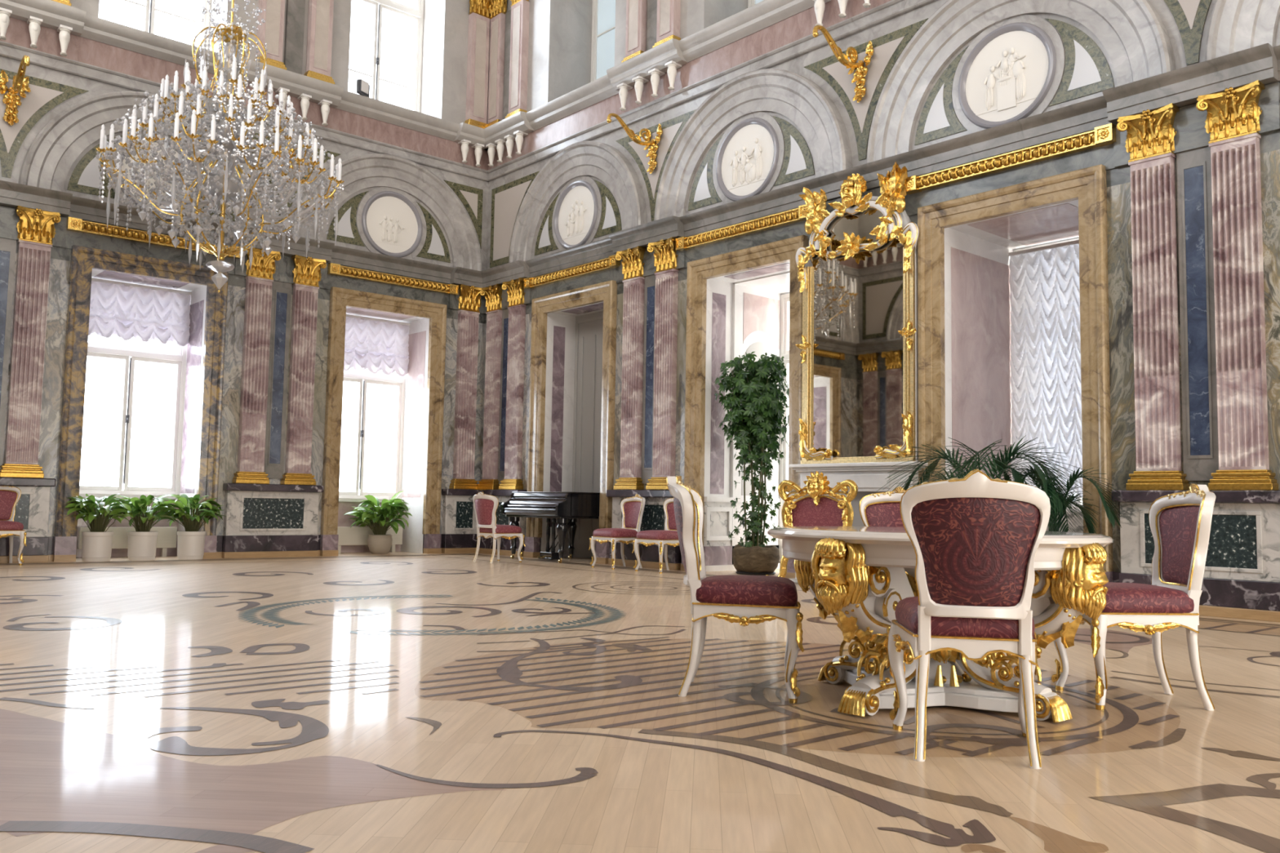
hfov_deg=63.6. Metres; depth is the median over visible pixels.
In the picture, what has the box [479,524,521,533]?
seat cushion
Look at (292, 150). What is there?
wall bracket
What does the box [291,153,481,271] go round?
trim
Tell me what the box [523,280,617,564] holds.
trim
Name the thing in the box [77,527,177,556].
radiator
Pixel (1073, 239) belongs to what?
window
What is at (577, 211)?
medallion
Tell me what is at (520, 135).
bracket
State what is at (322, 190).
crystal pendant
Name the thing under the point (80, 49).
trim
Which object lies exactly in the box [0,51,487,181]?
trim
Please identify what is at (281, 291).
trim
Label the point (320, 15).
pilaster
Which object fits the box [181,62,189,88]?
candle
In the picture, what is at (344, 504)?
trim
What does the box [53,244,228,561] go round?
trim
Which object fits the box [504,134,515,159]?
bracket
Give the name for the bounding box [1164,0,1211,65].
trim
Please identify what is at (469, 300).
pilaster
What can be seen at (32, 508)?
trim
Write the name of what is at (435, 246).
trim
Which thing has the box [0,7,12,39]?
bracket
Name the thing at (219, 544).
trim
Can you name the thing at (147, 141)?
candle
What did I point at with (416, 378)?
trim
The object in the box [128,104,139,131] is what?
candle
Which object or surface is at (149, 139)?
candle
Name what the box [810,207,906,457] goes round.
mirror glass
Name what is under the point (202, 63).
candle
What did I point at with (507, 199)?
trim
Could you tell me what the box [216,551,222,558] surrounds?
baseboard
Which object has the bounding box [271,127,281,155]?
candle
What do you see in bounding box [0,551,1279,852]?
floor
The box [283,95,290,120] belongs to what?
candle
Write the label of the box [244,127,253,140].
candle
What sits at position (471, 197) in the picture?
trim
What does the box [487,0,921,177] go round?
trim
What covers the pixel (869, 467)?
shelf
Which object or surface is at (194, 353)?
trim
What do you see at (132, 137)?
candle
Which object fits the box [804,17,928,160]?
trim
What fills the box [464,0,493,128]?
pilaster
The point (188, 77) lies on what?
candle
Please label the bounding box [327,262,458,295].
bar
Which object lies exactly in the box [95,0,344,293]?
chandelier
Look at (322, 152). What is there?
candle
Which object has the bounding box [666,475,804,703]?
chair
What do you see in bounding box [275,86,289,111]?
bracket
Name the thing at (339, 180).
candle
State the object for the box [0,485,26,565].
chair
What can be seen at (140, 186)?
crystal pendant
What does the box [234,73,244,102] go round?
candle
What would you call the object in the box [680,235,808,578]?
trim
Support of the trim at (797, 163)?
attached to the wall at (560, 41)
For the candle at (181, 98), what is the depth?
12.16 m
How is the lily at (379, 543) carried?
on the floor
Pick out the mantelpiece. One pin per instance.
(869, 477)
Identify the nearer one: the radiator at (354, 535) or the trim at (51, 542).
the trim at (51, 542)
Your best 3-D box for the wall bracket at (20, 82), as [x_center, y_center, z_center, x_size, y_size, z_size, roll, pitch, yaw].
[-8.172,-4.381,13.437,0.384,0.730,0.944,3,-5,-29]
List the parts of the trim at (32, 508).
panel, baseboard, panel frame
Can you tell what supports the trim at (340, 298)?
attached to the wall at (446, 22)
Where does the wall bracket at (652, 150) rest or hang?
attached to the wall at (560, 41)
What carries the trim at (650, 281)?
attached to the wall at (560, 41)
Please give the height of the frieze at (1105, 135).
0.165 m
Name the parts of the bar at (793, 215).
moulding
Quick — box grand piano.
[501,491,599,563]
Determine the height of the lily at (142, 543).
0.920 m
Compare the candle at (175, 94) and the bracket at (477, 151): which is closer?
the candle at (175, 94)
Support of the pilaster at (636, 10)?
attached to the wall at (560, 41)
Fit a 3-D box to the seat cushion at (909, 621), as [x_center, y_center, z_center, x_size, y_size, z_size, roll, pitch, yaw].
[1.263,0.727,3.986,0.527,0.121,0.490,0,-4,12]
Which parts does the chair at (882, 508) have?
frame, backrest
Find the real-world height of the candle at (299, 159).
0.355 m
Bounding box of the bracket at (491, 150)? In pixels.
[485,142,497,166]
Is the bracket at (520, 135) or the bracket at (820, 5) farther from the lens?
the bracket at (520, 135)
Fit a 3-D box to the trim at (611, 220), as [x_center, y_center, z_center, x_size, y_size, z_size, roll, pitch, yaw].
[-1.028,-3.433,16.711,0.018,0.953,2.290,5,-6,-41]
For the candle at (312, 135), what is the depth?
13.32 m
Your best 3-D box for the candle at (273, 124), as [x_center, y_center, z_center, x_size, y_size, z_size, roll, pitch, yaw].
[-4.933,-4.075,13.949,0.128,0.355,0.118,5,-6,-41]
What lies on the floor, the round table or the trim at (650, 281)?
the round table
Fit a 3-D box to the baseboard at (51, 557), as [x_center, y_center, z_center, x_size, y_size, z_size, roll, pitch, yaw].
[-7.917,1.767,13.846,0.080,0.090,0.045,5,-6,-41]
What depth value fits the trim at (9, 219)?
15.30 m
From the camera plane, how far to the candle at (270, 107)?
12.88 m
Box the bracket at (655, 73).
[648,67,665,97]
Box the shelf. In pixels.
[789,461,928,472]
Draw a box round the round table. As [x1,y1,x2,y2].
[767,526,1113,723]
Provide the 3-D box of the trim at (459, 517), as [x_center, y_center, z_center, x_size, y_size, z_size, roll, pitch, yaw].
[-3.075,1.652,18.016,0.820,1.110,0.200,5,-6,-41]
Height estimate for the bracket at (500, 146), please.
0.387 m
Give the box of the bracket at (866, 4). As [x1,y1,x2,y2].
[862,0,870,8]
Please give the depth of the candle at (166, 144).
13.67 m
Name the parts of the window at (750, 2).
frame, pane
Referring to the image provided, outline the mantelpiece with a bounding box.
[788,461,928,582]
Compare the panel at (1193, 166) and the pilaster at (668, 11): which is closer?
the panel at (1193, 166)
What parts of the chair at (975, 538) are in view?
leg, leg, seat rail, panel, frame, leg, leg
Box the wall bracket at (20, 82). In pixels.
[0,54,31,125]
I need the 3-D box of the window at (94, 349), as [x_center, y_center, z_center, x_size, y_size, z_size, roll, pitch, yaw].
[-7.628,-0.564,15.395,1.600,3.160,0.136,5,-6,-41]
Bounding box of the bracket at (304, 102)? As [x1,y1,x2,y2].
[297,93,311,119]
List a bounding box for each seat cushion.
[0,520,23,530]
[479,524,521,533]
[592,528,637,537]
[636,529,678,539]
[695,574,797,606]
[894,596,1035,638]
[1102,582,1194,613]
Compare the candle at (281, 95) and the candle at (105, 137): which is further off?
the candle at (281, 95)
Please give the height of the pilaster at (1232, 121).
3.605 m
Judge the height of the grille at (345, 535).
0.240 m
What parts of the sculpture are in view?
arm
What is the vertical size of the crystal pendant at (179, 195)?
0.355 m
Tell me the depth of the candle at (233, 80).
12.84 m
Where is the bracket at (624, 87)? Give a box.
[617,82,633,111]
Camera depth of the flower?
12.24 m
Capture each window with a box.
[79,342,186,495]
[120,0,211,49]
[338,369,405,499]
[348,0,424,112]
[591,0,615,81]
[703,271,789,571]
[747,0,763,7]
[778,293,789,561]
[1013,237,1083,511]
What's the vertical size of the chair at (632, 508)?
1.054 m
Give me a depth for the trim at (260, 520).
15.73 m
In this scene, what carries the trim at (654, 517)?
attached to the wall at (560, 41)
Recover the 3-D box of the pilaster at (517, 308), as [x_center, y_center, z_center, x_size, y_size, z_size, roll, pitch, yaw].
[-2.178,-0.728,17.616,0.216,3.605,0.527,5,-6,-41]
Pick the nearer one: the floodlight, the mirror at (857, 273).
the mirror at (857, 273)
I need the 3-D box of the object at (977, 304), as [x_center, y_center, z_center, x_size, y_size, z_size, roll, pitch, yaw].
[4.487,-0.216,11.357,1.580,4.090,1.640,5,-6,-41]
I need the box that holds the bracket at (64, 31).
[56,24,72,56]
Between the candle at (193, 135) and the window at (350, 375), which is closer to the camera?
the candle at (193, 135)
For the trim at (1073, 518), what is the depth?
11.76 m
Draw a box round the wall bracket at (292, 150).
[277,129,311,186]
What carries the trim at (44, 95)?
attached to the wall at (446, 22)
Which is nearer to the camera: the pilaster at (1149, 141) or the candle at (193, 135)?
the pilaster at (1149, 141)
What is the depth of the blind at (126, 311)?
15.43 m
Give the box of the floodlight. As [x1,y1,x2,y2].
[355,79,369,97]
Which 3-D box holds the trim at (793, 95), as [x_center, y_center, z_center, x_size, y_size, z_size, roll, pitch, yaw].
[1.402,-3.885,13.877,0.155,1.730,3.460,5,-6,-41]
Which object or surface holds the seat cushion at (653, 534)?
on the chair at (668, 536)
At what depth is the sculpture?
12.41 m
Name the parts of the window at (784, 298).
sash, sash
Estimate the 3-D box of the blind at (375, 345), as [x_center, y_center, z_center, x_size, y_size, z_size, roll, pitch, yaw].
[-4.690,-1.408,17.839,1.580,0.971,0.241,5,-6,-41]
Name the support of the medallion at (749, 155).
attached to the wall at (560, 41)
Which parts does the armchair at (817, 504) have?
panel, frame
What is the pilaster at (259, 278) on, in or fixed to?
attached to the wall at (446, 22)
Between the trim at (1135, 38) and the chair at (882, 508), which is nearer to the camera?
the chair at (882, 508)
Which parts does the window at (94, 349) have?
sash, bolt rod, sash, sash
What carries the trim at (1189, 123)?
attached to the wall at (560, 41)
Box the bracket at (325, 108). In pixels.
[317,98,332,125]
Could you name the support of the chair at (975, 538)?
on the floor
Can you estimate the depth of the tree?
13.69 m
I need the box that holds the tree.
[713,351,789,575]
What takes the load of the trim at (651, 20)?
attached to the wall at (560, 41)
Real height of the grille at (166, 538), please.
0.240 m
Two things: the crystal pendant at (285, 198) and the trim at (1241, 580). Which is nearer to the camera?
the trim at (1241, 580)
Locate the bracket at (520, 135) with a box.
[513,129,528,155]
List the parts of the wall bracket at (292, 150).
arm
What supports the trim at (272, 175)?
attached to the wall at (446, 22)
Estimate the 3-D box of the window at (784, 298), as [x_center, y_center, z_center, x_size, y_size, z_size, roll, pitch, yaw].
[2.569,-0.029,14.672,0.136,3.950,1.500,5,-6,-41]
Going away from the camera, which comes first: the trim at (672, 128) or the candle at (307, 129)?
the candle at (307, 129)
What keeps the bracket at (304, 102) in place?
attached to the wall at (446, 22)
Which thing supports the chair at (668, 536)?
on the floor
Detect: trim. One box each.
[0,0,488,151]
[0,17,488,169]
[0,40,488,178]
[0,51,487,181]
[0,68,88,177]
[0,179,482,288]
[0,205,485,314]
[0,237,16,469]
[0,477,55,563]
[17,90,275,231]
[48,537,53,555]
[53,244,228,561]
[66,135,235,222]
[75,493,180,557]
[91,268,206,531]
[216,535,222,551]
[222,483,324,558]
[244,131,340,230]
[263,280,291,479]
[284,0,305,74]
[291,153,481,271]
[316,534,320,550]
[320,286,447,555]
[326,191,450,262]
[337,498,404,552]
[346,306,429,553]
[441,488,476,553]
[443,179,483,248]
[475,489,527,556]
[480,42,1279,287]
[483,81,1279,314]
[484,0,814,150]
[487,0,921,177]
[488,0,891,169]
[489,170,539,267]
[497,308,508,484]
[502,9,511,119]
[508,140,647,262]
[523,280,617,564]
[534,179,622,255]
[540,301,603,557]
[606,489,680,569]
[615,108,697,221]
[641,274,655,484]
[646,0,657,50]
[653,68,852,221]
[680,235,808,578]
[688,115,814,210]
[704,261,790,497]
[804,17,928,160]
[866,0,1176,163]
[914,17,1114,145]
[917,164,1114,582]
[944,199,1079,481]
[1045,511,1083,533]
[1111,489,1279,622]
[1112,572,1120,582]
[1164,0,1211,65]
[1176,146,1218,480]
[1204,0,1279,61]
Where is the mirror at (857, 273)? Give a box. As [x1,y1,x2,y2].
[795,160,919,463]
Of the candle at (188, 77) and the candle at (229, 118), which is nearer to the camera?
the candle at (229, 118)
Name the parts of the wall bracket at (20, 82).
arm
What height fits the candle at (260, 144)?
0.355 m
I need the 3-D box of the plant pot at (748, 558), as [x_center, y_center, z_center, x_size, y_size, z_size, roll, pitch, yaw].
[1.533,1.759,13.754,0.646,0.352,0.647,5,-6,-41]
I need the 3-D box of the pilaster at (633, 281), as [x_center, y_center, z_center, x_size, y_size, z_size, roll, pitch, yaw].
[-0.153,-0.866,15.319,0.216,3.605,0.527,5,-6,-41]
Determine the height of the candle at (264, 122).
0.355 m
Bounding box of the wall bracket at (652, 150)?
[606,112,662,173]
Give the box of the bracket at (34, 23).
[26,15,42,48]
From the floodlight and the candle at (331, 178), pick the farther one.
the floodlight
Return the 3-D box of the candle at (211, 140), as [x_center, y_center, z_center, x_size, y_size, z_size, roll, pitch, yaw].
[-4.921,-3.424,11.900,0.121,0.355,0.127,5,-6,-41]
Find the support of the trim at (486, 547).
attached to the wall at (560, 41)
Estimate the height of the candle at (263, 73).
0.355 m
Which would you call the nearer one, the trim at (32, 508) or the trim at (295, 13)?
the trim at (32, 508)
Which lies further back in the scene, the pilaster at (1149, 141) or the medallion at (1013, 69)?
the medallion at (1013, 69)
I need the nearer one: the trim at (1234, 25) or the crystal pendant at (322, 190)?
the trim at (1234, 25)
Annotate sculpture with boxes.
[812,25,873,102]
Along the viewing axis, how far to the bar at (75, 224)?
14.62 m
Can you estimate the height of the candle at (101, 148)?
0.355 m
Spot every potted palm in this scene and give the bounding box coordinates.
[878,435,1089,528]
[995,463,1121,533]
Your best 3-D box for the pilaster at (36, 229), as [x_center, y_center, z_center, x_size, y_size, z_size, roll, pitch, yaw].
[-8.119,-1.122,13.728,0.527,3.605,0.216,5,-6,-41]
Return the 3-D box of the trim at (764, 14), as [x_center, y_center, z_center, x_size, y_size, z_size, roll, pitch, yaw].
[3.822,-5.609,11.137,0.360,0.270,20.320,5,-6,-41]
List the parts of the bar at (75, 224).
moulding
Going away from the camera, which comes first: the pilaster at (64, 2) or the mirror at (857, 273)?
the mirror at (857, 273)
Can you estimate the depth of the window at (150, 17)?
15.99 m
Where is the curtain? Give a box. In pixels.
[1008,240,1082,497]
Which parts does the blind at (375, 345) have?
head rail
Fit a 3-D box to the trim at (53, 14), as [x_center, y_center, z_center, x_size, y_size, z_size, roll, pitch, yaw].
[-6.857,-5.499,15.022,11.290,0.270,0.360,5,-6,-41]
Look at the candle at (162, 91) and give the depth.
12.85 m
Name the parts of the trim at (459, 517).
baseboard, panel frame, panel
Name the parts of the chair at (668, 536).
leg, seat rail, leg, leg, frame, backrest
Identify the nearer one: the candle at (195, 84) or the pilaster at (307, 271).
the candle at (195, 84)
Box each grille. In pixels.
[80,529,176,546]
[337,528,402,543]
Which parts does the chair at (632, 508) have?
leg, seat rail, leg, leg, backrest, frame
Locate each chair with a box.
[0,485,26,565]
[472,492,525,563]
[588,493,645,569]
[631,497,679,573]
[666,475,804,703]
[857,486,906,653]
[885,469,1050,769]
[1051,484,1215,711]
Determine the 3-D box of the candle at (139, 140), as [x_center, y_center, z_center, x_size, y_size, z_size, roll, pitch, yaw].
[-6.374,-3.750,13.139,0.128,0.355,0.118,5,-6,-41]
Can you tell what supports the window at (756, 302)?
attached to the wall at (560, 41)
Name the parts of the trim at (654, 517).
panel, panel frame, baseboard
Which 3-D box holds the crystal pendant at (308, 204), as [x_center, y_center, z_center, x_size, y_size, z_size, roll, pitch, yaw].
[-4.621,-3.208,14.389,0.128,0.355,0.120,5,-6,-41]
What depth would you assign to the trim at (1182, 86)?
11.26 m
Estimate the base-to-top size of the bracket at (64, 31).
0.387 m
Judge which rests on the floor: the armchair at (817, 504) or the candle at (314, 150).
the armchair at (817, 504)
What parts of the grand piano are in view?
leg, lid, leg, leg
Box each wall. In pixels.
[0,0,490,543]
[480,0,1279,572]
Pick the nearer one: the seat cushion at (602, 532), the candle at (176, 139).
the candle at (176, 139)
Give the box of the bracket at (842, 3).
[837,0,848,17]
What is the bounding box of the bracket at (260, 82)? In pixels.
[257,81,266,104]
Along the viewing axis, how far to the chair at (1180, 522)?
4.80 m
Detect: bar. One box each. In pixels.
[66,216,241,258]
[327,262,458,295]
[523,254,620,288]
[675,204,808,250]
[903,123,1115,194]
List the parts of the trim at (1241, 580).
panel, panel frame, baseboard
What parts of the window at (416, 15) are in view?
sash, bolt rod, sash, sash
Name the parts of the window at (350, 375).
sash, bolt rod, sash, sash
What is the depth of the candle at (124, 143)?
12.01 m
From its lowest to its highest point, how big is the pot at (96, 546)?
0.400 m
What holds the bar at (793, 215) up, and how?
attached to the wall at (560, 41)
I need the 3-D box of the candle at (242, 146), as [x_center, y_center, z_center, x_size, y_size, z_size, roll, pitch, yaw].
[-4.632,-3.391,12.022,0.128,0.355,0.116,5,-6,-41]
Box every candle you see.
[96,124,106,152]
[98,134,109,163]
[100,141,111,168]
[106,124,116,152]
[119,118,130,147]
[127,111,138,140]
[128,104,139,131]
[135,119,144,145]
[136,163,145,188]
[138,99,148,127]
[142,128,151,155]
[144,112,155,142]
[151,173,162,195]
[152,93,160,122]
[158,78,165,104]
[160,74,170,102]
[161,136,169,159]
[164,93,171,117]
[169,70,180,97]
[170,111,181,142]
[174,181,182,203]
[178,90,186,119]
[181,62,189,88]
[183,69,192,97]
[184,105,191,129]
[187,109,198,138]
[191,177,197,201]
[194,78,198,100]
[195,89,204,118]
[196,55,204,82]
[197,108,206,132]
[199,65,208,93]
[206,115,218,144]
[215,70,225,97]
[225,93,235,122]
[228,56,237,84]
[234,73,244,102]
[236,120,247,150]
[244,98,254,127]
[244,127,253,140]
[248,195,253,208]
[250,76,260,103]
[255,119,266,148]
[257,69,266,95]
[258,117,267,137]
[265,83,275,110]
[266,79,274,104]
[270,114,275,137]
[271,106,281,133]
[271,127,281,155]
[279,88,285,115]
[279,113,287,137]
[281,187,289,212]
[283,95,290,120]
[285,114,294,141]
[288,102,295,127]
[293,134,304,163]
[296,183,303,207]
[302,122,311,149]
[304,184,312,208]
[309,128,315,155]
[309,137,319,165]
[315,144,325,172]
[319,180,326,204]
[327,154,336,181]
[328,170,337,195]
[331,164,341,190]
[333,157,343,184]
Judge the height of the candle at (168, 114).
0.355 m
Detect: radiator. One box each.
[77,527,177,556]
[337,526,402,553]
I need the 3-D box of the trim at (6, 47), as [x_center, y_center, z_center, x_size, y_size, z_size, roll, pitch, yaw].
[-6.958,-4.919,15.082,11.290,0.140,0.085,5,-6,-41]
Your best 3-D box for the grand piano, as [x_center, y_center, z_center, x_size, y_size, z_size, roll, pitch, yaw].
[-1.198,1.578,16.335,1.397,1.068,1.536,5,-6,-41]
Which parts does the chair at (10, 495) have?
backrest, frame, leg, seat rail, leg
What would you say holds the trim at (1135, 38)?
attached to the wall at (560, 41)
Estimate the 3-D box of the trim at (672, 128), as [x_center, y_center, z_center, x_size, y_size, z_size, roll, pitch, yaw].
[0.214,-3.771,15.325,0.018,1.440,1.843,5,-6,-41]
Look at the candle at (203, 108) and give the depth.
13.79 m
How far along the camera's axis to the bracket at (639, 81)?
15.42 m
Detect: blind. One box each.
[88,277,191,346]
[343,314,409,376]
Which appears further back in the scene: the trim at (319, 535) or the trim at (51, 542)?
the trim at (319, 535)
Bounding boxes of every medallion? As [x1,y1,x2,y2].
[109,130,203,215]
[355,186,426,259]
[551,175,602,250]
[712,111,784,204]
[951,14,1065,133]
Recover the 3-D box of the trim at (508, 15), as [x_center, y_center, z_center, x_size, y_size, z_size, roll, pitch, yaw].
[-2.326,-6.372,18.440,0.060,2.200,0.280,5,-6,-41]
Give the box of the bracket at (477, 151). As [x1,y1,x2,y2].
[471,142,484,166]
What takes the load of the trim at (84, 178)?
attached to the wall at (446, 22)
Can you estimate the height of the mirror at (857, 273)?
3.451 m
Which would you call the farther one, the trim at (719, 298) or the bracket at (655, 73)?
the bracket at (655, 73)
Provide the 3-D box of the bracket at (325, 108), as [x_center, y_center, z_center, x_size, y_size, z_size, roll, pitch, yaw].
[-5.073,-5.030,16.597,0.150,0.387,0.203,5,-6,-41]
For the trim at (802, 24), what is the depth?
14.61 m
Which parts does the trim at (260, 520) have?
baseboard, panel frame, panel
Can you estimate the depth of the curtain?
12.06 m
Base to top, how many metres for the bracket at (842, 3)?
0.387 m
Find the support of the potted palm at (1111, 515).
on the floor
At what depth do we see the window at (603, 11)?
18.06 m
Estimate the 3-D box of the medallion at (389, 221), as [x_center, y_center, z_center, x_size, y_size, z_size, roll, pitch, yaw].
[-4.178,-3.415,17.444,1.300,1.300,0.060,5,-6,-41]
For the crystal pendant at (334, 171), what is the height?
0.355 m
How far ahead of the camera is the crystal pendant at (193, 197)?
14.31 m
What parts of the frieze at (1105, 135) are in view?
moulding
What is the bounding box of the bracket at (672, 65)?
[664,60,681,90]
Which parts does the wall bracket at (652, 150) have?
arm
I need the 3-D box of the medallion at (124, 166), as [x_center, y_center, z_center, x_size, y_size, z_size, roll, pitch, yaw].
[-7.000,-3.649,14.971,1.300,1.300,0.060,5,-6,-41]
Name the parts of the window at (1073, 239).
sash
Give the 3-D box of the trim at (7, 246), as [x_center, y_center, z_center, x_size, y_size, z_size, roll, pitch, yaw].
[-8.452,-0.963,13.546,0.300,3.070,0.035,5,-6,-41]
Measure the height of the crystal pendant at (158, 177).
0.355 m
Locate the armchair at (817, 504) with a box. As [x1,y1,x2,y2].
[766,471,857,577]
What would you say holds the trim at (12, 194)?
attached to the wall at (446, 22)
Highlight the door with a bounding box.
[571,311,603,558]
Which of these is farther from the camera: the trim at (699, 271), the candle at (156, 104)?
the trim at (699, 271)
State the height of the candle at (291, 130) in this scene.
0.355 m
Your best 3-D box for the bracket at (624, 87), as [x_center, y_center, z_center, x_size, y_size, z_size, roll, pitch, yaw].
[-0.234,-5.012,15.745,0.203,0.387,0.150,5,-6,-41]
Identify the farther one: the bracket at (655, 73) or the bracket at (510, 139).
the bracket at (510, 139)
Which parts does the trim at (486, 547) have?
baseboard, panel, panel frame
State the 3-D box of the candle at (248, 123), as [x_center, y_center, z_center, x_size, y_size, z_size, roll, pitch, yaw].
[-4.681,-3.758,12.366,0.116,0.355,0.128,5,-6,-41]
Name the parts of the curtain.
head rail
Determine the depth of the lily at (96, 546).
14.00 m
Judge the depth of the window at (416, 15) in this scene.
18.57 m
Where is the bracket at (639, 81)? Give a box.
[631,75,648,104]
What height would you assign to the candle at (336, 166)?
0.355 m
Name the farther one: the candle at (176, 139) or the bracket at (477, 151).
the bracket at (477, 151)
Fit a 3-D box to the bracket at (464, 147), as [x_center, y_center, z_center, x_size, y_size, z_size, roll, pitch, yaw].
[-3.121,-4.868,18.307,0.150,0.387,0.203,5,-6,-41]
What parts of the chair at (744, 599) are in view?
panel, frame, leg, leg, seat rail, leg, leg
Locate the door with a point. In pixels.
(586, 457)
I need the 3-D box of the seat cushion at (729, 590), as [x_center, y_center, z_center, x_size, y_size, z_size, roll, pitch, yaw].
[0.523,0.795,5.065,0.490,0.121,0.527,0,-4,8]
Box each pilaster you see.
[0,205,61,478]
[52,0,71,5]
[231,246,280,484]
[253,0,286,70]
[280,254,326,485]
[303,0,334,84]
[448,284,485,489]
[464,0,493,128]
[476,284,502,489]
[487,0,506,126]
[498,277,526,489]
[505,0,529,118]
[613,245,646,489]
[621,0,647,62]
[645,236,678,489]
[652,0,680,47]
[1116,102,1190,490]
[1195,80,1278,490]
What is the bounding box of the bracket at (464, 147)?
[457,138,471,163]
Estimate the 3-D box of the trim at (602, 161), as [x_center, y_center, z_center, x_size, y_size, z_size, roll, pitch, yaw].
[-1.075,-3.715,16.687,0.155,1.730,3.460,5,-6,-41]
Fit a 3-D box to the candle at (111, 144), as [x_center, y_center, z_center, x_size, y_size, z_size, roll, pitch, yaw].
[-6.254,-3.417,12.220,0.125,0.355,0.125,5,-6,-41]
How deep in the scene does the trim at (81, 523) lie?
15.21 m
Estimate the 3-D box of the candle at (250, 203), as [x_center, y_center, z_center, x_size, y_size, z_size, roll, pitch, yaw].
[-5.512,-3.257,14.615,0.126,0.355,0.124,5,-6,-41]
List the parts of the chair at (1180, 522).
leg, leg, seat rail, leg, backrest, frame, leg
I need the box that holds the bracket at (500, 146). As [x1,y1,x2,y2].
[494,138,506,162]
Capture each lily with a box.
[64,493,133,561]
[112,494,180,560]
[161,493,226,559]
[343,490,412,554]
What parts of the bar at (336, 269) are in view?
moulding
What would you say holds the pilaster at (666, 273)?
attached to the wall at (560, 41)
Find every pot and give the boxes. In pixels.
[81,531,113,561]
[127,531,158,560]
[177,530,206,559]
[367,534,392,554]
[732,544,779,573]
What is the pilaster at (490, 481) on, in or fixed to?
attached to the wall at (560, 41)
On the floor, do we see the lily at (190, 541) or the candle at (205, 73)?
the lily at (190, 541)
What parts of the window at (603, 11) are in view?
frame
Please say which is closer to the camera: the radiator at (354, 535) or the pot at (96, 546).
the pot at (96, 546)
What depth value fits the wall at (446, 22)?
16.39 m
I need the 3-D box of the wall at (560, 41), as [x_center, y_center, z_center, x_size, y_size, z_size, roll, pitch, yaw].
[4.549,-3.958,11.664,1.650,11.600,22.300,5,-6,-41]
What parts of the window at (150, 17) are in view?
sash, bolt rod, sash, frame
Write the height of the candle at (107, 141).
0.355 m
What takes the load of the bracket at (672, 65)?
attached to the wall at (560, 41)
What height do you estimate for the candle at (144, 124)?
0.355 m
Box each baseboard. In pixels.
[48,555,53,561]
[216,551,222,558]
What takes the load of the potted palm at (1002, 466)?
on the floor
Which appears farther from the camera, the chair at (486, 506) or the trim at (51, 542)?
the chair at (486, 506)
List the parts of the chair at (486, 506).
leg, panel, frame, leg, seat rail, leg, leg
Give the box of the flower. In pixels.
[835,231,860,260]
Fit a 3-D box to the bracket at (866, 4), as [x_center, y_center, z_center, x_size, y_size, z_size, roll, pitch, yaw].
[2.738,-5.215,12.373,0.203,0.387,0.150,5,-6,-41]
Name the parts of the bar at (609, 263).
moulding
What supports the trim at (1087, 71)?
attached to the wall at (560, 41)
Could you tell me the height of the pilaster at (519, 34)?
2.635 m
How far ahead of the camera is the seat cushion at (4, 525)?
12.98 m
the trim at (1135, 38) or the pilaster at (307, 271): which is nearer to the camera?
the trim at (1135, 38)
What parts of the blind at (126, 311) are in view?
head rail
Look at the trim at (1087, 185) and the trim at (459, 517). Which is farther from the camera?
the trim at (459, 517)
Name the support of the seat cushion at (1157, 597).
on the chair at (1180, 522)
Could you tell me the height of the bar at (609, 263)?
0.165 m
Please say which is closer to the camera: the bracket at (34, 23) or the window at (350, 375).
the bracket at (34, 23)
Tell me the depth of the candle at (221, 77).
12.51 m
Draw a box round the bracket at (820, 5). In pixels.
[813,0,831,26]
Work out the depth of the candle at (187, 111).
13.61 m
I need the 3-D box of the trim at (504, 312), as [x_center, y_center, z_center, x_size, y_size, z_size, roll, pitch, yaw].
[-2.341,-0.529,17.921,0.035,3.070,0.300,5,-6,-41]

